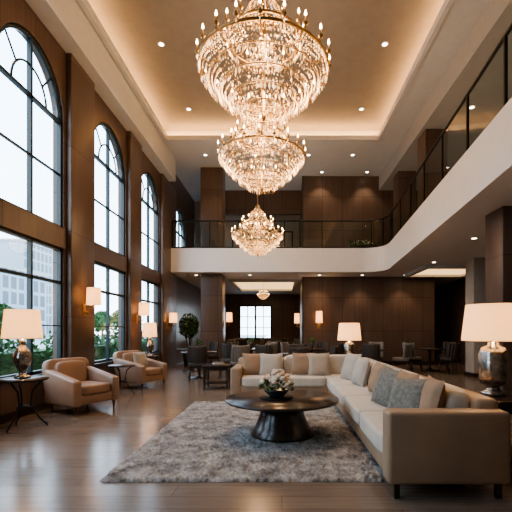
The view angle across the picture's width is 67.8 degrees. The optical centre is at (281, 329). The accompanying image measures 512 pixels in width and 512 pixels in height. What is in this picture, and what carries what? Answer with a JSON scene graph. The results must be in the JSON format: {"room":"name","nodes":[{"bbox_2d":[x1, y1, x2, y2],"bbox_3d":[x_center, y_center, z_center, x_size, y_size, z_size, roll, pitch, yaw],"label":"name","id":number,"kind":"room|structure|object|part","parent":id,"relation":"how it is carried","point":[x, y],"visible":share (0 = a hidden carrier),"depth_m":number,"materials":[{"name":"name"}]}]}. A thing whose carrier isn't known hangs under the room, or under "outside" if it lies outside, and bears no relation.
{"room":"hotel lobby","nodes":[
{"label":"hotel lobby","id":0,"kind":"room"},
{"bbox_2d":[0,0,200,414],"bbox_3d":[-4.100,-2.600,9.700,0.300,7.900,24.600,0,0,0],"label":"wall","id":1,"kind":"structure","parent":0,"point":[83,109],"depth_m":7.84,"materials":[{"name":"brown wood"}]},
{"bbox_2d":[0,22,61,383],"bbox_3d":[-4.072,-2.017,6.200,0.165,5.575,1.720,0,0,0],"label":"window","id":2,"kind":"structure","parent":1,"relation":"in","point":[31,42],"depth_m":6.21,"materials":[{"name":"clear glass"}]},
{"bbox_2d":[0,360,183,424],"bbox_3d":[-4.035,1.290,9.700,0.030,0.120,24.600,0,0,0],"label":"baseboard","id":3,"kind":"structure","parent":1,"relation":"attached to","point":[8,417],"depth_m":5.96,"materials":[{"name":"brown wood"}]},
{"bbox_2d":[83,287,101,315],"bbox_3d":[-3.780,-0.560,7.570,0.340,0.560,0.280,0,0,0],"label":"wall sconce","id":4,"kind":"object","parent":1,"relation":"attached to","point":[93,294],"visible":1,"depth_m":7.47,"materials":[{"name":"beige fabric"}]},
{"bbox_2d":[95,122,124,365],"bbox_3d":[-4.072,-2.017,8.975,0.165,5.575,1.770,0,0,0],"label":"window","id":5,"kind":"structure","parent":1,"relation":"in","point":[109,132],"depth_m":8.99,"materials":[{"name":"clear glass"}]},
{"bbox_2d":[136,302,148,322],"bbox_3d":[-3.780,-0.460,10.330,0.340,0.560,0.280,0,0,0],"label":"wall sconce","id":6,"kind":"object","parent":1,"relation":"attached to","point":[143,307],"visible":1,"depth_m":10.22,"materials":[{"name":"beige fabric"}]},
{"bbox_2d":[142,172,160,354],"bbox_3d":[-4.072,-2.017,11.675,0.165,5.575,1.770,0,0,0],"label":"window","id":7,"kind":"structure","parent":1,"relation":"in","point":[146,173],"depth_m":11.93,"materials":[{"name":"clear glass"}]},
{"bbox_2d":[167,313,176,328],"bbox_3d":[-3.780,-0.310,13.100,0.340,0.560,0.280,0,0,0],"label":"wall sconce","id":8,"kind":"object","parent":1,"relation":"attached to","point":[172,316],"visible":1,"depth_m":12.99,"materials":[{"name":"beige fabric"}]},
{"bbox_2d":[176,209,184,246],"bbox_3d":[-4.115,-3.902,15.150,0.080,1.805,1.720,0,0,0],"label":"window","id":9,"kind":"structure","parent":1,"relation":"in","point":[178,210],"depth_m":15.19,"materials":[{"name":"clear glass"}]},
{"bbox_2d":[195,190,300,246],"bbox_3d":[-1.625,-4.430,17.000,4.850,3.040,1.600,0,0,0],"label":"wall","id":10,"kind":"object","parent":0,"point":[277,204],"depth_m":16.20,"materials":[{"name":"brown wood"}]},
{"bbox_2d":[232,231,292,246],"bbox_3d":[-0.900,-4.050,17.530,2.800,1.000,0.100,0,0,0],"label":"panels","id":11,"kind":"object","parent":10,"relation":"attached to","point":[288,234],"visible":0.44,"depth_m":17.48,"materials":[{"name":"clear glass"}]},
{"bbox_2d":[0,359,511,511],"bbox_3d":[1.525,1.450,9.700,11.750,0.200,25.000,0,0,0],"label":"floor","id":12,"kind":"structure","parent":0,"point":[59,465],"depth_m":3.36,"materials":[{"name":"brown wood"}]},
{"bbox_2d":[0,375,48,431],"bbox_3d":[-3.600,1.014,5.300,0.610,0.687,0.610,0,0,0],"label":"side table","id":13,"kind":"object","parent":12,"relation":"on","point":[11,380],"visible":0.88,"depth_m":5.25,"materials":[{"name":"brown wood"}]},
{"bbox_2d":[0,309,42,378],"bbox_3d":[-3.620,0.193,5.300,0.498,0.950,0.498,0,0,0],"label":"table lamp","id":14,"kind":"object","parent":13,"relation":"on","point":[22,324],"visible":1,"depth_m":5.18,"materials":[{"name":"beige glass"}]},
{"bbox_2d":[42,357,118,416],"bbox_3d":[-3.412,0.916,6.428,0.935,0.868,0.836,0,0,28],"label":"leather armchair","id":15,"kind":"object","parent":12,"relation":"on","point":[72,382],"visible":1,"depth_m":6.25,"materials":[{"name":"brown leather"}]},
{"bbox_2d":[108,364,134,393],"bbox_3d":[-3.350,1.043,7.950,0.530,0.627,0.530,0,0,0],"label":"side table","id":16,"kind":"object","parent":12,"relation":"on","point":[117,366],"visible":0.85,"depth_m":7.88,"materials":[{"name":"brown wood"}]},
{"bbox_2d":[113,350,166,389],"bbox_3d":[-3.375,0.920,9.024,0.954,0.859,0.854,0,0,24],"label":"leather armchair","id":17,"kind":"object","parent":12,"relation":"on","point":[156,370],"visible":0.77,"depth_m":8.75,"materials":[{"name":"brown leather"}]},
{"bbox_2d":[132,351,147,366],"bbox_3d":[-3.360,0.710,9.020,0.195,0.384,0.400,0,0,24],"label":"throw pillow","id":18,"kind":"object","parent":17,"relation":"on","point":[139,357],"visible":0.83,"depth_m":8.95,"materials":[{"name":"fabric"}]},
{"bbox_2d":[178,313,198,366],"bbox_3d":[-3.479,0.351,14.200,0.803,1.998,0.819,0,0,26],"label":"potted ficus","id":19,"kind":"object","parent":12,"relation":"on","point":[187,324],"visible":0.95,"depth_m":14.07,"materials":[{"name":"plant"}]},
{"bbox_2d":[177,348,207,371],"bbox_3d":[-2.950,0.980,12.500,1.000,0.740,1.000,0,0,0],"label":"dining table","id":20,"kind":"object","parent":12,"relation":"on","point":[192,370],"visible":0.32,"depth_m":12.34,"materials":[{"name":"brown wood"}]},
{"bbox_2d":[187,345,207,382],"bbox_3d":[-2.207,0.874,9.936,0.512,0.956,0.532,0,0,-10],"label":"dining chair","id":21,"kind":"object","parent":12,"relation":"on","point":[197,356],"visible":0.96,"depth_m":9.73,"materials":[{"name":"fabric"}]},
{"bbox_2d":[181,351,216,378],"bbox_3d":[-2.350,0.980,10.750,1.000,0.740,1.000,0,0,0],"label":"dining table","id":22,"kind":"object","parent":12,"relation":"on","point":[198,376],"visible":0.47,"depth_m":10.68,"materials":[{"name":"brown wood"}]},
{"bbox_2d":[201,274,224,362],"bbox_3d":[-2.580,-0.355,14.250,0.840,3.410,0.740,0,0,0],"label":"square column","id":23,"kind":"structure","parent":12,"relation":"on","point":[212,285],"depth_m":13.90,"materials":[{"name":"brown wood"}]},
{"bbox_2d":[224,312,231,327],"bbox_3d":[-2.020,-0.370,14.250,0.320,0.580,0.240,0,0,0],"label":"wall sconce","id":24,"kind":"object","parent":23,"relation":"attached to","point":[228,314],"visible":1,"depth_m":14.16,"materials":[{"name":"beige fabric"}]},
{"bbox_2d":[207,341,218,362],"bbox_3d":[-2.464,0.874,13.168,0.512,0.956,0.532,0,0,36],"label":"dining chair","id":25,"kind":"object","parent":12,"relation":"on","point":[212,346],"visible":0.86,"depth_m":13.14,"materials":[{"name":"fabric"}]},
{"bbox_2d":[202,363,231,389],"bbox_3d":[-1.500,1.075,8.850,0.620,0.550,0.550,0,0,0],"label":"end table","id":26,"kind":"object","parent":12,"relation":"on","point":[207,367],"visible":0.97,"depth_m":8.62,"materials":[{"name":"brown wood"}]},
{"bbox_2d":[212,362,224,364],"bbox_3d":[-1.480,0.770,8.850,0.260,0.055,0.200,0,0,-17],"label":"book stack","id":27,"kind":"object","parent":26,"relation":"on","point":[213,363],"visible":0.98,"depth_m":8.76,"materials":[{"name":"beige paper"}]},
{"bbox_2d":[221,343,231,374],"bbox_3d":[-1.584,0.874,11.716,0.512,0.956,0.532,0,0,45],"label":"dining chair","id":28,"kind":"object","parent":12,"relation":"on","point":[226,348],"visible":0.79,"depth_m":11.49,"materials":[{"name":"fabric"}]},
{"bbox_2d":[219,344,236,377],"bbox_3d":[-1.536,0.874,10.893,0.532,0.956,0.512,0,0,-10],"label":"dining chair","id":29,"kind":"object","parent":12,"relation":"on","point":[220,360],"visible":0.23,"depth_m":10.67,"materials":[{"name":"fabric"}]},
{"bbox_2d":[230,345,249,367],"bbox_3d":[-1.141,0.874,10.325,0.512,0.956,0.532,0,0,-20],"label":"dining chair","id":30,"kind":"object","parent":12,"relation":"on","point":[237,351],"visible":0.62,"depth_m":10.10,"materials":[{"name":"grey fabric"}]},
{"bbox_2d":[236,339,247,345],"bbox_3d":[-1.771,0.874,16.784,0.512,0.956,0.532,0,0,-9],"label":"dining chair","id":31,"kind":"object","parent":12,"relation":"on","point":[243,342],"visible":0.36,"depth_m":16.55,"materials":[{"name":"fabric"}]},
{"bbox_2d":[99,401,387,482],"bbox_3d":[-0.322,1.330,5.210,2.635,0.036,3.714,0,0,0],"label":"area rug","id":32,"kind":"object","parent":12,"relation":"on","point":[209,441],"visible":0.71,"depth_m":4.06,"materials":[{"name":"grey carpet"}]},
{"bbox_2d":[225,389,338,441],"bbox_3d":[0.000,1.087,4.840,1.440,0.450,1.440,0,0,0],"label":"coffee table","id":33,"kind":"object","parent":32,"relation":"on","point":[278,420],"visible":0.84,"depth_m":4.57,"materials":[{"name":"brown wood"}]},
{"bbox_2d":[259,369,293,399],"bbox_3d":[-0.072,0.677,4.844,0.470,0.366,0.453,0,0,4],"label":"flower bowl","id":34,"kind":"object","parent":33,"relation":"on","point":[273,393],"visible":1,"depth_m":4.74,"materials":[{"name":"black metal"}]},
{"bbox_2d":[255,344,272,353],"bbox_3d":[-0.459,0.874,10.575,0.512,0.956,0.532,0,0,20],"label":"dining chair","id":35,"kind":"object","parent":12,"relation":"on","point":[266,349],"visible":0.4,"depth_m":10.35,"materials":[{"name":"fabric"}]},
{"bbox_2d":[265,343,277,353],"bbox_3d":[-0.416,0.874,11.716,0.512,0.956,0.532,0,0,-45],"label":"dining chair","id":36,"kind":"object","parent":12,"relation":"on","point":[275,346],"visible":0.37,"depth_m":11.55,"materials":[{"name":"grey fabric"}]},
{"bbox_2d":[267,341,280,353],"bbox_3d":[-0.300,0.874,14.274,0.512,0.956,0.532,0,0,0],"label":"dining chair","id":37,"kind":"object","parent":12,"relation":"on","point":[279,342],"visible":0.24,"depth_m":14.11,"materials":[{"name":"fabric"}]},
{"bbox_2d":[280,342,288,356],"bbox_3d":[0.214,0.874,12.575,0.532,0.956,0.512,0,0,27],"label":"dining chair","id":38,"kind":"object","parent":12,"relation":"on","point":[283,345],"visible":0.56,"depth_m":12.49,"materials":[{"name":"grey fabric"}]},
{"bbox_2d":[281,338,290,343],"bbox_3d":[0.245,0.874,19.686,0.512,0.956,0.532,0,0,-18],"label":"dining chair","id":39,"kind":"object","parent":12,"relation":"on","point":[282,339],"visible":0.42,"depth_m":19.84,"materials":[{"name":"fabric"}]},
{"bbox_2d":[287,344,304,351],"bbox_3d":[0.400,0.874,10.726,0.512,0.956,0.532,0,0,0],"label":"dining chair","id":40,"kind":"object","parent":12,"relation":"on","point":[288,345],"visible":0.23,"depth_m":10.88,"materials":[{"name":"fabric"}]},
{"bbox_2d":[293,338,299,343],"bbox_3d":[0.755,0.874,18.114,0.512,0.956,0.532,0,0,-18],"label":"dining chair","id":41,"kind":"object","parent":12,"relation":"on","point":[296,341],"visible":0.21,"depth_m":17.88,"materials":[{"name":"grey fabric"}]},
{"bbox_2d":[288,347,309,354],"bbox_3d":[0.400,0.874,9.074,0.512,0.956,0.532,0,0,0],"label":"dining chair","id":42,"kind":"object","parent":12,"relation":"on","point":[291,350],"visible":0.33,"depth_m":8.86,"materials":[{"name":"fabric"}]},
{"bbox_2d":[310,348,326,352],"bbox_3d":[0.950,0.980,12.200,1.000,0.740,1.000,0,0,0],"label":"dining table","id":43,"kind":"object","parent":12,"relation":"on","point":[313,349],"visible":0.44,"depth_m":11.89,"materials":[{"name":"brown wood"}]},
{"bbox_2d":[308,337,314,348],"bbox_3d":[0.958,0.416,12.190,0.232,0.383,0.248,0,0,0],"label":"vase","id":44,"kind":"object","parent":43,"relation":"on","point":[312,339],"visible":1,"depth_m":12.18,"materials":[{"name":"ceramic"}]},
{"bbox_2d":[315,341,328,353],"bbox_3d":[1.325,0.874,12.936,0.512,0.956,0.532,0,0,27],"label":"dining chair","id":45,"kind":"object","parent":12,"relation":"on","point":[324,345],"visible":0.58,"depth_m":13.08,"materials":[{"name":"fabric"}]},
{"bbox_2d":[330,345,338,354],"bbox_3d":[1.226,0.874,9.900,0.532,0.956,0.512,0,0,0],"label":"dining chair","id":46,"kind":"object","parent":12,"relation":"on","point":[335,349],"visible":0.36,"depth_m":9.72,"materials":[{"name":"fabric"}]},
{"bbox_2d":[337,343,344,353],"bbox_3d":[1.686,0.874,11.825,0.532,0.956,0.512,0,0,27],"label":"dining chair","id":47,"kind":"object","parent":12,"relation":"on","point":[341,345],"visible":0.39,"depth_m":11.61,"materials":[{"name":"fabric"}]},
{"bbox_2d":[230,354,510,498],"bbox_3d":[0.424,0.923,5.510,2.792,0.854,5.032,0,0,0],"label":"sectional sofa","id":48,"kind":"object","parent":12,"relation":"on","point":[467,440],"visible":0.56,"depth_m":3.00,"materials":[{"name":"beige fabric"}]},
{"bbox_2d":[242,353,263,374],"bbox_3d":[-0.560,0.670,7.500,0.440,0.423,0.202,0,0,-8],"label":"throw pillow","id":49,"kind":"object","parent":48,"relation":"on","point":[251,362],"visible":0.84,"depth_m":7.43,"materials":[{"name":"beige fabric"}]},
{"bbox_2d":[259,353,282,374],"bbox_3d":[-0.220,0.680,7.440,0.460,0.442,0.205,0,0,6],"label":"throw pillow","id":50,"kind":"object","parent":48,"relation":"on","point":[268,362],"visible":0.83,"depth_m":7.38,"materials":[{"name":"fabric"}]},
{"bbox_2d":[292,353,314,374],"bbox_3d":[0.420,0.660,7.460,0.440,0.423,0.202,0,0,5],"label":"throw pillow","id":51,"kind":"object","parent":48,"relation":"on","point":[300,360],"visible":0.86,"depth_m":7.40,"materials":[{"name":"beige fabric"}]},
{"bbox_2d":[307,353,330,375],"bbox_3d":[0.720,0.670,7.420,0.460,0.442,0.205,0,0,-8],"label":"throw pillow","id":52,"kind":"object","parent":48,"relation":"on","point":[319,364],"visible":0.99,"depth_m":7.36,"materials":[{"name":"fabric"}]},
{"bbox_2d":[340,352,361,380],"bbox_3d":[1.220,0.650,6.750,0.221,0.476,0.500,0,0,-20],"label":"throw pillow","id":53,"kind":"object","parent":48,"relation":"on","point":[350,360],"visible":0.78,"depth_m":6.67,"materials":[{"name":"fabric"}]},
{"bbox_2d":[352,357,369,386],"bbox_3d":[1.260,0.660,6.100,0.205,0.442,0.460,0,0,-10],"label":"throw pillow","id":54,"kind":"object","parent":48,"relation":"on","point":[360,371],"visible":1,"depth_m":5.95,"materials":[{"name":"fabric"}]},
{"bbox_2d":[368,362,385,391],"bbox_3d":[1.300,0.660,5.200,0.202,0.423,0.440,0,0,-2],"label":"throw pillow","id":55,"kind":"object","parent":48,"relation":"on","point":[375,371],"visible":0.61,"depth_m":5.12,"materials":[{"name":"beige fabric"}]},
{"bbox_2d":[371,364,399,407],"bbox_3d":[1.240,0.670,4.450,0.229,0.496,0.528,0,0,-18],"label":"throw pillow","id":56,"kind":"object","parent":48,"relation":"on","point":[381,393],"visible":0.66,"depth_m":4.41,"materials":[{"name":"grey fabric"}]},
{"bbox_2d":[397,369,419,378],"bbox_3d":[1.280,0.670,4.000,0.209,0.461,0.480,0,0,-6],"label":"throw pillow","id":57,"kind":"object","parent":48,"relation":"on","point":[401,374],"visible":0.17,"depth_m":3.95,"materials":[{"name":"beige fabric"}]},
{"bbox_2d":[388,377,430,407],"bbox_3d":[1.200,0.680,3.620,0.237,0.482,0.520,0,0,-30],"label":"throw pillow","id":58,"kind":"object","parent":48,"relation":"on","point":[405,393],"visible":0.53,"depth_m":3.58,"materials":[{"name":"grey fabric"}]},
{"bbox_2d":[419,375,444,407],"bbox_3d":[1.330,0.650,3.420,0.197,0.446,0.460,0,0,5],"label":"throw pillow","id":59,"kind":"object","parent":48,"relation":"on","point":[433,391],"visible":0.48,"depth_m":3.26,"materials":[{"name":"beige fabric"}]},
{"bbox_2d":[362,343,379,361],"bbox_3d":[2.645,0.874,11.214,0.512,0.956,0.532,0,0,18],"label":"dining chair","id":60,"kind":"object","parent":12,"relation":"on","point":[372,351],"visible":0.69,"depth_m":11.00,"materials":[{"name":"fabric"}]},
{"bbox_2d":[369,342,383,361],"bbox_3d":[3.155,0.874,12.786,0.512,0.956,0.532,0,0,18],"label":"dining chair","id":61,"kind":"object","parent":12,"relation":"on","point":[380,343],"visible":0.42,"depth_m":12.81,"materials":[{"name":"grey fabric"}]},
{"bbox_2d":[392,343,409,370],"bbox_3d":[3.686,0.874,11.745,0.532,0.956,0.512,0,0,18],"label":"dining chair","id":62,"kind":"object","parent":12,"relation":"on","point":[404,359],"visible":0.98,"depth_m":11.52,"materials":[{"name":"grey fabric"}]},
{"bbox_2d":[402,341,420,368],"bbox_3d":[4.525,0.874,13.336,0.512,0.956,0.532,0,0,-27],"label":"dining chair","id":63,"kind":"object","parent":12,"relation":"on","point":[411,342],"visible":0.2,"depth_m":13.44,"materials":[{"name":"fabric"}]},
{"bbox_2d":[402,342,421,371],"bbox_3d":[4.164,0.874,12.225,0.532,0.956,0.512,0,0,-27],"label":"dining chair","id":64,"kind":"object","parent":12,"relation":"on","point":[412,357],"visible":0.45,"depth_m":12.00,"materials":[{"name":"grey fabric"}]},
{"bbox_2d":[416,348,445,371],"bbox_3d":[4.900,0.980,12.600,1.000,0.740,1.000,0,0,0],"label":"dining table","id":65,"kind":"object","parent":12,"relation":"on","point":[429,350],"visible":0.95,"depth_m":12.53,"materials":[{"name":"brown wood"}]},
{"bbox_2d":[437,341,456,369],"bbox_3d":[5.636,0.874,12.975,0.532,0.956,0.512,0,0,-27],"label":"dining chair","id":66,"kind":"object","parent":12,"relation":"on","point":[445,344],"visible":0.38,"depth_m":13.12,"materials":[{"name":"fabric"}]},
{"bbox_2d":[439,343,461,373],"bbox_3d":[5.275,0.874,11.864,0.512,0.956,0.532,0,0,-27],"label":"dining chair","id":67,"kind":"object","parent":12,"relation":"on","point":[453,352],"visible":1,"depth_m":11.65,"materials":[{"name":"fabric"}]},
{"bbox_2d":[464,258,484,377],"bbox_3d":[5.675,-0.355,11.050,0.490,3.410,0.540,0,0,0],"label":"square column","id":68,"kind":"structure","parent":12,"relation":"on","point":[474,267],"depth_m":10.81,"materials":[{"name":"brown wood"}]},
{"bbox_2d":[472,391,511,463],"bbox_3d":[2.280,1.000,3.750,0.620,0.700,0.620,0,0,0],"label":"end table","id":69,"kind":"object","parent":12,"relation":"on","point":[504,403],"visible":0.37,"depth_m":3.50,"materials":[{"name":"brown wood"}]},
{"bbox_2d":[461,303,511,396],"bbox_3d":[2.100,0.198,3.780,0.588,0.900,0.588,0,0,0],"label":"table lamp","id":70,"kind":"object","parent":69,"relation":"on","point":[491,323],"visible":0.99,"depth_m":3.65,"materials":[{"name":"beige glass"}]},
{"bbox_2d":[485,206,511,390],"bbox_3d":[3.930,-0.355,6.575,0.580,3.410,0.590,0,0,0],"label":"square column","id":71,"kind":"structure","parent":12,"relation":"on","point":[498,223],"depth_m":6.37,"materials":[{"name":"brown wood"}]},
{"bbox_3d":[-3.550,1.023,10.200,0.530,0.667,0.530,0,0,0],"label":"side table","id":72,"kind":"object","parent":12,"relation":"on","visible":0},
{"bbox_2d":[142,323,156,355],"bbox_3d":[-3.550,0.248,10.200,0.388,0.880,0.388,0,0,0],"label":"table lamp","id":73,"kind":"object","parent":72,"relation":"on","point":[149,329],"visible":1,"depth_m":10.09,"materials":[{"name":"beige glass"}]},
{"bbox_3d":[-1.000,0.980,12.300,1.000,0.740,1.000,0,0,0],"label":"dining table","id":74,"kind":"object","parent":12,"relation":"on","visible":0},
{"bbox_2d":[248,337,253,348],"bbox_3d":[-0.992,0.416,12.290,0.232,0.383,0.248,0,0,0],"label":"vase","id":75,"kind":"object","parent":74,"relation":"on","point":[251,338],"visible":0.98,"depth_m":12.27,"materials":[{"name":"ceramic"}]},
{"bbox_3d":[1.480,1.010,8.360,0.600,0.680,0.500,0,0,0],"label":"end table","id":76,"kind":"object","parent":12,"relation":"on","visible":0},
{"bbox_2d":[337,323,360,353],"bbox_3d":[1.480,0.258,8.360,0.528,0.820,0.528,0,0,0],"label":"table lamp","id":77,"kind":"object","parent":76,"relation":"on","point":[348,332],"visible":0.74,"depth_m":8.18,"materials":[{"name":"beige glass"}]},
{"bbox_2d":[225,227,299,347],"bbox_3d":[1.575,-2.600,22.100,11.250,7.900,0.200,0,0,0],"label":"wall","id":78,"kind":"structure","parent":0,"point":[284,306],"depth_m":22.00,"materials":[{"name":"brown wood"}]},
{"bbox_2d":[239,305,271,339],"bbox_3d":[-1.535,-0.450,22.040,1.930,2.000,0.120,0,0,0],"label":"window","id":79,"kind":"structure","parent":78,"relation":"in","point":[240,306],"depth_m":21.98,"materials":[{"name":"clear glass"}]},
{"bbox_2d":[294,313,301,328],"bbox_3d":[0.645,-0.360,15.300,0.310,0.620,0.220,0,0,0],"label":"wall sconce","id":80,"kind":"object","parent":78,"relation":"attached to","point":[296,315],"depth_m":15.22,"materials":[{"name":"white fabric"}]},
{"bbox_2d":[25,0,511,226],"bbox_3d":[1.575,-5.875,9.700,11.250,1.350,24.600,0,0,0],"label":"ceiling","id":81,"kind":"structure","parent":0,"point":[369,75],"depth_m":9.10,"materials":[{"name":"white paint"}]},
{"bbox_2d":[157,41,164,46],"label":"recessed light","id":82,"kind":"object","parent":81,"relation":"in","point":[162,44],"depth_m":8.48,"materials":[{"name":"white paint"}]},
{"bbox_2d":[231,108,283,255],"bbox_3d":[-0.700,-4.236,10.900,1.517,4.327,1.517,0,0,0],"label":"crystal chandelier","id":83,"kind":"object","parent":81,"relation":"hanging from","point":[257,210],"visible":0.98,"depth_m":10.88,"materials":[{"name":"gold metal"}]},
{"bbox_3d":[-0.700,-5.064,10.900,0.164,2.671,0.164,0,0,0],"label":"chain and canopy","id":84,"kind":"part","parent":83,"relation":"part of","materials":[{"name":"gold metal"}]},
{"bbox_2d":[216,20,306,190],"bbox_3d":[-0.420,-4.600,7.860,1.870,3.600,1.870,0,0,0],"label":"crystal chandelier","id":85,"kind":"object","parent":81,"relation":"hanging from","point":[261,135],"visible":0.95,"depth_m":7.70,"materials":[{"name":"gold metal"}]},
{"bbox_3d":[-0.420,-5.610,7.860,0.200,1.580,0.200,0,0,0],"label":"chain and canopy","id":86,"kind":"part","parent":85,"relation":"part of","materials":[{"name":"gold metal"}]},
{"bbox_2d":[194,0,331,122],"bbox_3d":[-0.250,-4.600,5.220,1.870,3.600,1.870,0,0,0],"label":"crystal chandelier","id":87,"kind":"object","parent":81,"relation":"hanging from","point":[262,9],"visible":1,"depth_m":5.01,"materials":[{"name":"gold metal"}]},
{"bbox_2d":[78,0,453,140],"bbox_3d":[-0.290,-6.000,6.250,6.760,0.160,11.340,0,0,0],"label":"trim","id":88,"kind":"structure","parent":81,"relation":"attached to","point":[85,4],"depth_m":9.63,"materials":[{"name":"white paint"}]},
{"bbox_2d":[381,41,388,46],"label":"recessed light","id":89,"kind":"object","parent":81,"relation":"in","point":[385,43],"depth_m":8.48,"materials":[{"name":"white paint"}]},
{"bbox_2d":[171,97,511,293],"bbox_3d":[1.575,-2.485,9.700,11.250,0.850,24.600,0,0,0],"label":"balcony slab","id":90,"kind":"object","parent":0,"point":[441,229],"visible":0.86,"depth_m":10.06,"materials":[{"name":"white paint"}]},
{"bbox_2d":[201,167,224,246],"bbox_3d":[-2.580,-4.430,14.250,0.840,3.040,0.740,0,0,0],"label":"square column","id":91,"kind":"structure","parent":90,"relation":"on","point":[212,178],"depth_m":13.90,"materials":[{"name":"brown wood"}]},
{"bbox_2d":[172,23,511,247],"bbox_3d":[-0.126,-3.414,5.516,7.604,1.008,16.148,0,0,0],"label":"glass balustrade","id":92,"kind":"object","parent":90,"relation":"on","point":[504,39],"visible":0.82,"depth_m":8.79,"materials":[{"name":"black metal"}]},
{"bbox_2d":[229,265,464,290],"bbox_3d":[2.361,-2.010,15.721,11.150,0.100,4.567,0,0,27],"label":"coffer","id":93,"kind":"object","parent":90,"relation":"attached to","point":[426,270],"visible":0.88,"depth_m":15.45,"materials":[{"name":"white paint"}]},
{"bbox_2d":[257,285,267,297],"bbox_3d":[-0.850,-1.694,17.200,0.561,0.691,0.561,0,0,0],"label":"crystal chandelier","id":94,"kind":"object","parent":93,"relation":"hanging from","point":[260,295],"visible":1,"depth_m":17.27,"materials":[{"name":"gold metal"}]},
{"bbox_2d":[348,240,375,246],"bbox_3d":[3.004,-3.153,14.248,1.082,0.486,0.386,0,0,0],"label":"plants","id":95,"kind":"object","parent":90,"relation":"on","point":[368,244],"depth_m":14.15,"materials":[{"name":"green plant"}]},
{"bbox_2d":[393,171,415,237],"bbox_3d":[4.250,-4.155,13.200,0.640,2.490,0.640,0,0,0],"label":"square column","id":96,"kind":"structure","parent":90,"relation":"on","point":[401,180],"depth_m":12.90,"materials":[{"name":"brown wood"}]},
{"bbox_2d":[418,129,447,207],"bbox_3d":[4.150,-4.155,10.500,0.640,2.490,0.640,0,0,0],"label":"square column","id":97,"kind":"structure","parent":90,"relation":"on","point":[428,138],"depth_m":10.20,"materials":[{"name":"brown wood"}]},
{"bbox_2d":[300,176,434,360],"bbox_3d":[3.990,-2.300,15.790,6.420,7.300,2.220,0,0,0],"label":"wall","id":98,"kind":"structure","parent":0,"point":[391,311],"depth_m":14.70,"materials":[{"name":"brown wood"}]},
{"bbox_2d":[316,311,322,328],"bbox_3d":[1.420,-0.385,14.535,0.260,0.670,0.330,0,0,0],"label":"wall sconce","id":99,"kind":"object","parent":98,"relation":"attached to","point":[319,319],"depth_m":14.40,"materials":[{"name":"white fabric"}]},
{"bbox_2d":[380,361,434,364],"bbox_3d":[3.345,1.280,14.690,5.110,0.140,0.020,0,0,0],"label":"baseboard","id":100,"kind":"structure","parent":98,"relation":"attached to","point":[386,362],"depth_m":14.68,"materials":[{"name":"brown wood"}]},
{"bbox_2d":[435,278,464,363],"bbox_3d":[7.300,-2.600,9.700,0.200,7.900,24.600,0,0,0],"label":"wall","id":101,"kind":"structure","parent":0,"point":[450,296],"depth_m":16.24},
{"label":"outside","id":102,"kind":"structure","parent":0,"visible":0},
{"bbox_2d":[3,335,267,351],"bbox_3d":[-47.175,1.725,30.000,85.650,0.250,180.000,0,0,0],"label":"ground","id":103,"kind":"structure","parent":102,"point":[37,341],"depth_m":64.00,"materials":[{"name":"white"}]},
{"bbox_2d":[0,302,14,348],"bbox_3d":[-13.002,0.176,17.504,1.566,2.958,1.558,0,0,0],"label":"street tree","id":104,"kind":"object","parent":103,"relation":"on","point":[3,306],"visible":0.21,"depth_m":17.27,"materials":[{"name":"green plant"}]},
{"bbox_2d":[0,264,47,336],"bbox_3d":[-58.000,-5.250,72.000,12.400,13.800,24.400,0,0,0],"label":"building","id":105,"kind":"structure","parent":103,"relation":"on","point":[13,288],"depth_m":75.85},
{"bbox_2d":[0,238,52,335],"bbox_3d":[-66.000,-9.750,103.000,12.400,22.800,30.400,0,0,0],"label":"building","id":106,"kind":"structure","parent":103,"relation":"on","point":[13,251],"depth_m":92.13,"materials":[{"name":"white"}]},
{"bbox_2d":[0,317,152,375],"bbox_3d":[-6.600,0.653,10.991,1.161,2.015,26.130,0,0,0],"label":"hedge","id":107,"kind":"object","parent":103,"relation":"on","point":[7,367],"visible":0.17,"depth_m":10.04,"materials":[{"name":"green plant"}]},
{"bbox_2d":[95,310,112,340],"bbox_3d":[-18.002,-0.175,37.994,1.983,3.658,2.012,0,0,0],"label":"street tree","id":108,"kind":"object","parent":103,"relation":"on","point":[100,316],"visible":0.71,"depth_m":37.48,"materials":[{"name":"green plant"}]},
{"bbox_2d":[111,310,117,325],"bbox_3d":[-24.005,-0.669,56.014,2.505,4.643,2.489,0,0,0],"label":"street tree","id":109,"kind":"object","parent":103,"relation":"on","point":[114,315],"visible":0.38,"depth_m":55.29,"materials":[{"name":"green plant"}]}
]}

